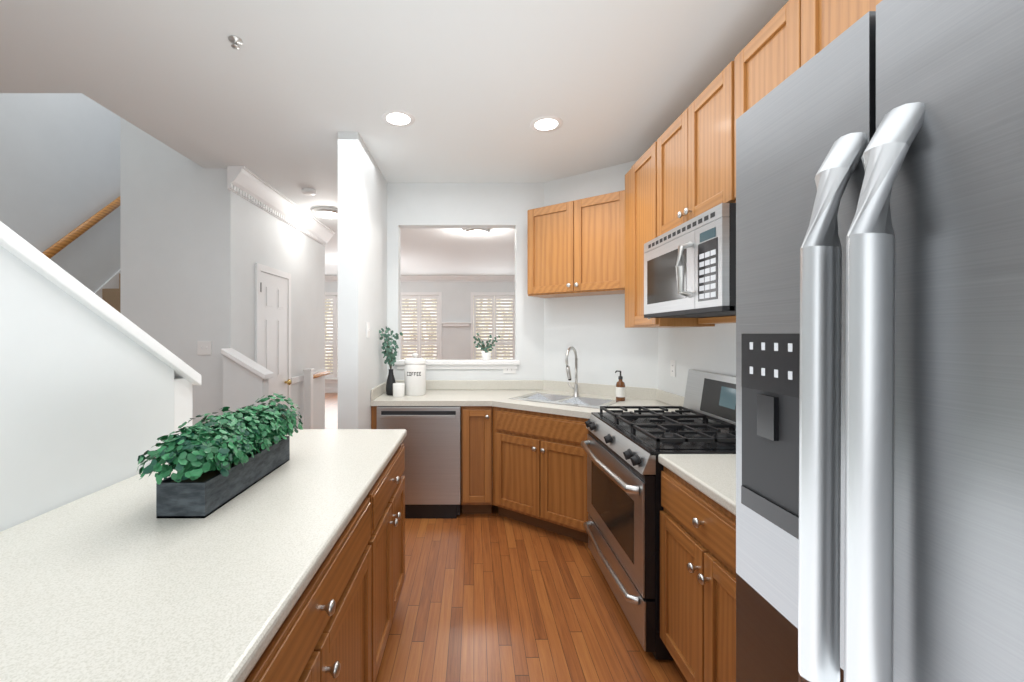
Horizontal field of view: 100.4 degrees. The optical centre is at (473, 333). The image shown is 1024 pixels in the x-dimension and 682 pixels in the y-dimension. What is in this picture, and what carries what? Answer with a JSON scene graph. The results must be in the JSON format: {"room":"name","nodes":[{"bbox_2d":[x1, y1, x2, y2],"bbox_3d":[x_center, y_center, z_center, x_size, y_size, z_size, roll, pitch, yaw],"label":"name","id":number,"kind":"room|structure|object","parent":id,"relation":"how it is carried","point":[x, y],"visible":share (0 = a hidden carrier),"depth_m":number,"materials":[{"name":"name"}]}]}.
{"room":"kitchen","nodes":[
{"label":"kitchen","id":0,"kind":"room"},
{"bbox_2d":[0,93,119,292],"bbox_3d":[-3.960,-1.230,1.650,0.120,5.300,8.100,0,0,0],"label":"wall","id":1,"kind":"structure","parent":0,"point":[59,166],"depth_m":4.04,"materials":[{"name":"paint"}]},
{"bbox_2d":[42,196,119,258],"bbox_3d":[-3.848,-1.024,4.150,0.104,2.194,2.351,0,0,0],"label":"handrail","id":2,"kind":"object","parent":1,"relation":"attached to","point":[71,236],"depth_m":4.12,"materials":[{"name":"brown wood"}]},
{"bbox_2d":[94,270,119,298],"bbox_3d":[-3.890,0.093,4.045,0.020,3.141,2.990,0,0,0],"label":"trim","id":3,"kind":"structure","parent":1,"relation":"attached to","point":[112,282],"depth_m":4.55,"materials":[{"name":"white"}]},
{"bbox_2d":[0,245,173,531],"bbox_3d":[-1.300,0.020,-0.320,0.120,2.800,4.160,0,0,0],"label":"wall","id":4,"kind":"structure","parent":0,"point":[86,401],"depth_m":1.28,"materials":[{"name":"paint"}]},
{"bbox_2d":[0,221,200,434],"bbox_3d":[-1.300,0.044,0.613,0.170,2.751,2.574,0,0,0],"label":"trim","id":5,"kind":"structure","parent":4,"relation":"attached to","point":[186,377],"depth_m":1.43,"materials":[{"name":"white wood"}]},
{"bbox_2d":[120,117,215,425],"bbox_3d":[-2.550,-1.230,3.610,0.800,5.300,0.120,0,0,0],"label":"wall","id":6,"kind":"structure","parent":0,"point":[168,247],"depth_m":3.55,"materials":[{"name":"paint"}]},
{"bbox_2d":[197,341,211,354],"bbox_3d":[-2.245,0.120,3.540,0.115,0.115,0.018,0,0,0],"label":"light switch","id":7,"kind":"object","parent":6,"relation":"attached to","point":[204,347],"visible":1,"depth_m":3.54,"materials":[{"name":"white plastic"}]},
{"bbox_2d":[223,355,268,411],"bbox_3d":[-1.868,0.790,3.490,0.321,1.260,0.100,0,0,0],"label":"wall","id":8,"kind":"structure","parent":0,"point":[243,386],"depth_m":3.44,"materials":[{"name":"paint"}]},
{"bbox_2d":[221,348,273,378],"bbox_3d":[-1.853,0.245,3.490,0.351,0.246,0.160,0,0,0],"label":"trim","id":9,"kind":"structure","parent":8,"relation":"on","point":[248,363],"depth_m":3.44,"materials":[{"name":"white wood"}]},
{"bbox_2d":[216,168,324,428],"bbox_3d":[-2.090,0.020,4.675,0.120,2.800,2.250,0,0,0],"label":"wall","id":10,"kind":"structure","parent":0,"point":[249,235],"depth_m":4.07,"materials":[{"name":"paint"}]},
{"bbox_2d":[255,263,291,418],"bbox_3d":[-1.992,0.381,4.314,0.076,2.077,0.734,0,0,0],"label":"closet door","id":11,"kind":"structure","parent":10,"relation":"in","point":[273,320],"depth_m":4.31,"materials":[{"name":"white wood"}]},
{"bbox_2d":[227,166,334,245],"bbox_3d":[-1.961,-1.286,4.650,0.138,0.188,2.300,0,0,0],"label":"crown molding","id":12,"kind":"structure","parent":10,"relation":"attached to","point":[245,183],"depth_m":4.16,"materials":[{"name":"white"}]},
{"bbox_2d":[291,369,326,392],"bbox_3d":[-2.019,0.955,5.250,0.019,0.930,1.100,0,0,0],"label":"baseboard","id":13,"kind":"structure","parent":10,"relation":"attached to","point":[297,379],"depth_m":4.93,"materials":[{"name":"white"}]},
{"bbox_2d":[338,132,386,428],"bbox_3d":[-0.860,0.020,3.459,0.140,2.800,1.103,0,0,0],"label":"wall","id":14,"kind":"structure","parent":0,"point":[362,250],"depth_m":2.94,"materials":[{"name":"paint"}]},
{"bbox_2d":[367,322,369,337],"bbox_3d":[-0.780,-0.027,3.168,0.018,0.115,0.070,0,0,0],"label":"light switch","id":15,"kind":"object","parent":14,"relation":"attached to","point":[368,329],"visible":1,"depth_m":3.16,"materials":[{"name":"white plastic"}]},
{"bbox_2d":[0,0,788,275],"bbox_3d":[-2.050,-1.422,4.050,7.500,0.156,12.900,0,0,0],"label":"ceiling","id":16,"kind":"structure","parent":0,"point":[283,95],"depth_m":2.30,"materials":[{"name":"white paint"}]},
{"bbox_2d":[301,188,315,195],"bbox_3d":[-1.587,-1.361,4.091,0.136,0.038,0.136,0,0,0],"label":"smoke detector","id":17,"kind":"object","parent":16,"relation":"attached to","point":[308,191],"visible":1,"depth_m":4.05,"materials":[{"name":"white plastic"}]},
{"bbox_2d":[312,206,337,218],"bbox_3d":[-1.639,-1.349,4.772,0.340,0.062,0.340,0,0,0],"label":"hall ceiling light","id":18,"kind":"object","parent":16,"relation":"attached to","point":[326,212],"visible":0.9,"depth_m":4.67,"materials":[{"name":"white glass"}]},
{"bbox_2d":[381,110,414,126],"bbox_3d":[-0.483,-1.378,2.727,0.216,0.004,0.216,0,0,0],"label":"recessed light","id":19,"kind":"object","parent":16,"relation":"in","point":[399,118],"visible":1,"depth_m":2.72,"materials":[{"name":"white"}]},
{"bbox_2d":[464,228,489,234],"bbox_3d":[0.047,-1.349,5.615,0.340,0.062,0.340,0,0,0],"label":"ceiling light","id":20,"kind":"object","parent":16,"relation":"attached to","point":[477,231],"visible":0.88,"depth_m":5.53,"materials":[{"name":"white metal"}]},
{"bbox_2d":[530,116,562,131],"bbox_3d":[0.479,-1.378,2.800,0.216,0.004,0.216,0,0,0],"label":"recessed light","id":21,"kind":"object","parent":16,"relation":"in","point":[547,123],"visible":1,"depth_m":2.80,"materials":[{"name":"white"}]},
{"bbox_2d":[325,282,514,387],"bbox_3d":[-1.587,0.020,10.270,6.025,2.800,0.140,0,0,0],"label":"wall","id":22,"kind":"structure","parent":0,"point":[456,307],"depth_m":10.20,"materials":[{"name":"paint"}]},
{"bbox_2d":[325,292,337,382],"bbox_3d":[-3.335,0.100,10.200,1.130,2.183,0.100,0,0,0],"label":"window shutters","id":23,"kind":"object","parent":22,"relation":"attached to","point":[331,297],"visible":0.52,"depth_m":10.22,"materials":[{"name":"white wood"}]},
{"bbox_2d":[327,388,337,392],"bbox_3d":[-1.587,1.360,10.193,6.025,0.120,0.014,0,0,0],"label":"baseboard","id":24,"kind":"structure","parent":22,"relation":"attached to","point":[329,390],"depth_m":10.18,"materials":[{"name":"white"}]},
{"bbox_2d":[325,276,514,281],"bbox_3d":[-1.587,-1.311,10.149,6.025,0.138,0.101,0,0,0],"label":"crown molding","id":25,"kind":"structure","parent":22,"relation":"attached to","point":[448,278],"depth_m":10.15,"materials":[{"name":"white"}]},
{"bbox_2d":[401,292,441,359],"bbox_3d":[-1.309,0.100,10.200,1.126,2.183,0.100,0,0,0],"label":"window shutters","id":26,"kind":"object","parent":22,"relation":"attached to","point":[419,298],"visible":0.56,"depth_m":10.22,"materials":[{"name":"white wood"}]},
{"bbox_2d":[441,322,470,325],"bbox_3d":[-0.418,-0.220,10.150,0.713,0.100,0.100,0,0,0],"label":"shelf","id":27,"kind":"object","parent":22,"relation":"attached to","point":[455,323],"visible":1,"depth_m":10.13,"materials":[{"name":"white"}]},
{"bbox_2d":[471,292,514,359],"bbox_3d":[0.498,0.100,10.200,1.175,2.183,0.100,0,0,0],"label":"window shutters","id":28,"kind":"object","parent":22,"relation":"attached to","point":[493,297],"visible":0.67,"depth_m":10.22,"materials":[{"name":"white wood"}]},
{"bbox_2d":[387,183,543,488],"bbox_3d":[-0.062,0.020,3.950,1.456,2.800,0.120,0,0,0],"label":"wall","id":29,"kind":"structure","parent":0,"point":[459,205],"depth_m":3.89,"materials":[{"name":"paint"}]},
{"bbox_2d":[394,360,519,368],"bbox_3d":[-0.150,0.285,3.947,1.138,0.076,0.185,0,0,0],"label":"trim","id":30,"kind":"structure","parent":29,"relation":"attached to","point":[471,364],"depth_m":3.88,"materials":[{"name":"white"}]},
{"bbox_2d":[473,333,499,359],"bbox_3d":[0.124,0.117,3.963,0.254,0.259,0.096,0,0,0],"label":"plant","id":31,"kind":"object","parent":30,"relation":"on","point":[486,354],"visible":1,"depth_m":3.95,"materials":[{"name":"green plant"}]},
{"bbox_2d":[503,369,515,372],"bbox_3d":[0.328,0.328,3.885,0.115,0.070,0.009,0,0,0],"label":"outlet","id":32,"kind":"object","parent":29,"relation":"attached to","point":[509,370],"visible":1,"depth_m":3.88,"materials":[{"name":"white plastic"}]},
{"bbox_2d":[325,393,686,681],"bbox_3d":[-2.050,1.470,4.050,7.500,0.100,12.900,0,0,0],"label":"floor","id":33,"kind":"structure","parent":0,"point":[494,596],"depth_m":2.16,"materials":[{"name":"brown wood"}]},
{"bbox_2d":[102,273,119,311],"bbox_3d":[-3.429,0.003,4.050,0.940,2.835,3.000,0,0,0],"label":"stairs","id":34,"kind":"structure","parent":33,"relation":"on","point":[110,297],"depth_m":4.44,"materials":[{"name":"carpet"}]},
{"bbox_2d":[244,476,379,681],"bbox_3d":[-0.802,0.988,1.015,0.875,0.864,1.164,0,0,0],"label":"base cabinet","id":35,"kind":"object","parent":33,"relation":"on","point":[335,626],"depth_m":1.17,"materials":[{"name":"brown wood"}]},
{"bbox_2d":[0,429,406,681],"bbox_3d":[-0.800,0.535,0.920,0.879,0.040,2.760,0,0,0],"label":"countertop","id":36,"kind":"structure","parent":35,"relation":"on","point":[119,582],"depth_m":0.92,"materials":[{"name":"white stone"}]},
{"bbox_2d":[137,393,302,517],"bbox_3d":[-0.821,0.376,1.451,0.276,0.277,0.695,0,0,0],"label":"planter","id":37,"kind":"object","parent":36,"relation":"on","point":[216,462],"visible":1,"depth_m":1.25,"materials":[{"name":"stone"}]},
{"bbox_2d":[303,369,329,428],"bbox_3d":[-1.940,0.917,5.320,0.100,1.005,0.740,0,0,0],"label":"newel post","id":38,"kind":"object","parent":33,"relation":"on","point":[309,376],"visible":0.75,"depth_m":4.96,"materials":[{"name":"white wood"}]},
{"bbox_2d":[380,444,404,663],"bbox_3d":[-0.802,0.988,1.867,0.875,0.864,0.807,0,0,0],"label":"base cabinet","id":39,"kind":"object","parent":33,"relation":"on","point":[392,482],"depth_m":1.88,"materials":[{"name":"brown wood"}]},
{"bbox_2d":[377,406,460,517],"bbox_3d":[-0.420,0.990,3.541,0.639,0.860,0.626,0,0,0],"label":"dishwasher","id":40,"kind":"object","parent":33,"relation":"on","point":[431,441],"visible":0.69,"depth_m":3.24,"materials":[{"name":"silver metal"}]},
{"bbox_2d":[371,406,491,513],"bbox_3d":[-0.322,0.988,3.547,0.934,0.865,0.654,0,0,0],"label":"base cabinet","id":41,"kind":"object","parent":33,"relation":"on","point":[476,459],"visible":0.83,"depth_m":3.26,"materials":[{"name":"brown wood"}]},
{"bbox_2d":[493,406,588,542],"bbox_3d":[0.648,0.988,3.227,0.850,0.865,0.654,0,0,38],"label":"base cabinet","id":42,"kind":"object","parent":33,"relation":"on","point":[539,469],"visible":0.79,"depth_m":3.00,"materials":[{"name":"brown wood"}]},
{"bbox_2d":[370,380,684,418],"bbox_3d":[0.318,0.490,3.318,2.214,0.130,1.142,0,0,0],"label":"countertop","id":43,"kind":"structure","parent":42,"relation":"on","point":[497,393],"depth_m":3.41,"materials":[{"name":"white stone"}]},
{"bbox_2d":[379,327,402,394],"bbox_3d":[-0.700,0.226,3.574,0.192,0.576,0.118,0,0,0],"label":"vase","id":44,"kind":"object","parent":43,"relation":"on","point":[388,353],"visible":0.98,"depth_m":3.55,"materials":[{"name":"black"}]},
{"bbox_2d":[393,383,404,396],"bbox_3d":[-0.613,0.460,3.482,0.096,0.108,0.096,0,0,0],"label":"candle","id":45,"kind":"object","parent":43,"relation":"on","point":[398,389],"visible":1,"depth_m":3.44,"materials":[{"name":"white wax"}]},
{"bbox_2d":[404,353,425,395],"bbox_3d":[-0.493,0.339,3.592,0.188,0.350,0.188,0,0,0],"label":"coffee canister","id":46,"kind":"object","parent":43,"relation":"on","point":[415,375],"visible":1,"depth_m":3.52,"materials":[{"name":"white ceramic"}]},
{"bbox_2d":[509,392,619,408],"bbox_3d":[0.702,0.587,3.296,0.740,0.155,0.440,0,0,38],"label":"sink","id":47,"kind":"object","parent":43,"relation":"in","point":[580,401],"visible":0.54,"depth_m":3.35,"materials":[{"name":"silver metal"}]},
{"bbox_2d":[565,346,579,395],"bbox_3d":[0.802,0.310,3.467,0.150,0.410,0.204,0,0,0],"label":"faucet","id":48,"kind":"object","parent":43,"relation":"on","point":[575,388],"visible":1,"depth_m":3.50,"materials":[{"name":"silver metal"}]},
{"bbox_2d":[615,370,624,400],"bbox_3d":[1.121,0.398,3.263,0.083,0.233,0.069,0,0,0],"label":"soap bottle","id":49,"kind":"object","parent":43,"relation":"on","point":[620,389],"visible":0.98,"depth_m":3.24,"materials":[{"name":"orange glass"}]},
{"bbox_2d":[581,369,735,659],"bbox_3d":[1.038,0.826,2.287,0.770,1.188,0.914,0,0,0],"label":"stove","id":50,"kind":"object","parent":33,"relation":"on","point":[623,451],"visible":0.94,"depth_m":2.11,"materials":[{"name":"silver metal"}]},
{"bbox_2d":[660,466,735,681],"bbox_3d":[1.093,0.988,1.292,0.663,0.865,1.069,0,0,0],"label":"base cabinet","id":51,"kind":"object","parent":33,"relation":"on","point":[698,582],"visible":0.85,"depth_m":1.51,"materials":[{"name":"brown wood"}]},
{"bbox_2d":[658,454,735,515],"bbox_3d":[1.107,0.490,1.292,0.634,0.130,1.069,0,0,0],"label":"countertop","id":52,"kind":"structure","parent":51,"relation":"on","point":[712,477],"depth_m":1.59,"materials":[{"name":"white stone"}]},
{"bbox_2d":[736,0,1023,681],"bbox_3d":[0.897,0.516,0.287,0.995,1.807,0.915,0,0,0],"label":"refrigerator","id":53,"kind":"object","parent":33,"relation":"on","point":[880,344],"visible":1,"depth_m":0.45,"materials":[{"name":"grey metal"}]},
{"bbox_2d":[544,160,657,388],"bbox_3d":[1.041,0.020,3.657,1.109,2.800,0.120,0,0,38],"label":"wall","id":54,"kind":"structure","parent":0,"point":[599,337],"depth_m":3.59,"materials":[{"name":"paint"}]},
{"bbox_2d":[527,190,624,297],"bbox_3d":[0.880,-0.691,3.474,0.860,0.737,0.359,0,0,38],"label":"upper cabinet","id":55,"kind":"object","parent":54,"relation":"attached to","point":[575,248],"visible":0.94,"depth_m":3.34,"materials":[{"name":"brown wood"}]},
{"bbox_2d":[658,323,735,396],"bbox_3d":[1.485,0.020,4.050,0.120,2.800,12.900,0,0,0],"label":"wall","id":56,"kind":"structure","parent":0,"point":[708,349],"depth_m":2.75,"materials":[{"name":"paint"}]},
{"bbox_2d":[625,141,714,327],"bbox_3d":[1.233,-0.596,2.794,0.382,1.108,0.576,0,0,0],"label":"upper cabinet","id":57,"kind":"object","parent":56,"relation":"attached to","point":[640,202],"visible":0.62,"depth_m":2.77,"materials":[{"name":"brown wood"}]},
{"bbox_2d":[670,360,675,376],"bbox_3d":[1.419,0.248,3.025,0.009,0.115,0.070,0,0,0],"label":"outlet","id":58,"kind":"object","parent":56,"relation":"attached to","point":[673,368],"visible":1,"depth_m":3.01,"materials":[{"name":"white plastic"}]},
{"bbox_2d":[657,61,735,236],"bbox_3d":[1.233,-0.848,2.134,0.382,0.605,0.737,0,0,0],"label":"upper cabinet","id":59,"kind":"object","parent":56,"relation":"attached to","point":[695,158],"visible":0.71,"depth_m":2.04,"materials":[{"name":"brown wood"}]},
{"bbox_2d":[644,203,735,317],"bbox_3d":[1.177,-0.309,2.103,0.494,0.434,0.785,0,0,0],"label":"microwave","id":60,"kind":"object","parent":59,"relation":"attached to","point":[689,268],"visible":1,"depth_m":1.93,"materials":[{"name":"silver metal"}]},
{"bbox_2d":[698,316,735,323],"bbox_3d":[1.370,-0.073,2.110,0.109,0.033,0.760,0,0,0],"label":"valance","id":61,"kind":"object","parent":56,"relation":"attached to","point":[721,320],"visible":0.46,"depth_m":2.30,"materials":[{"name":"brown wood"}]},
{"bbox_2d":[734,0,881,197],"bbox_3d":[1.233,-0.848,1.401,0.382,0.605,0.721,0,0,0],"label":"upper cabinet","id":62,"kind":"object","parent":56,"relation":"attached to","point":[788,40],"visible":0.19,"depth_m":1.46,"materials":[{"name":"brown wood"}]},
{"label":"outside","id":63,"kind":"structure","parent":0,"visible":0},
{"bbox_2d":[325,302,512,371],"bbox_3d":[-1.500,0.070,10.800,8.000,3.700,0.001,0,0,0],"label":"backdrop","id":64,"kind":"structure","parent":63,"point":[436,328],"depth_m":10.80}
]}

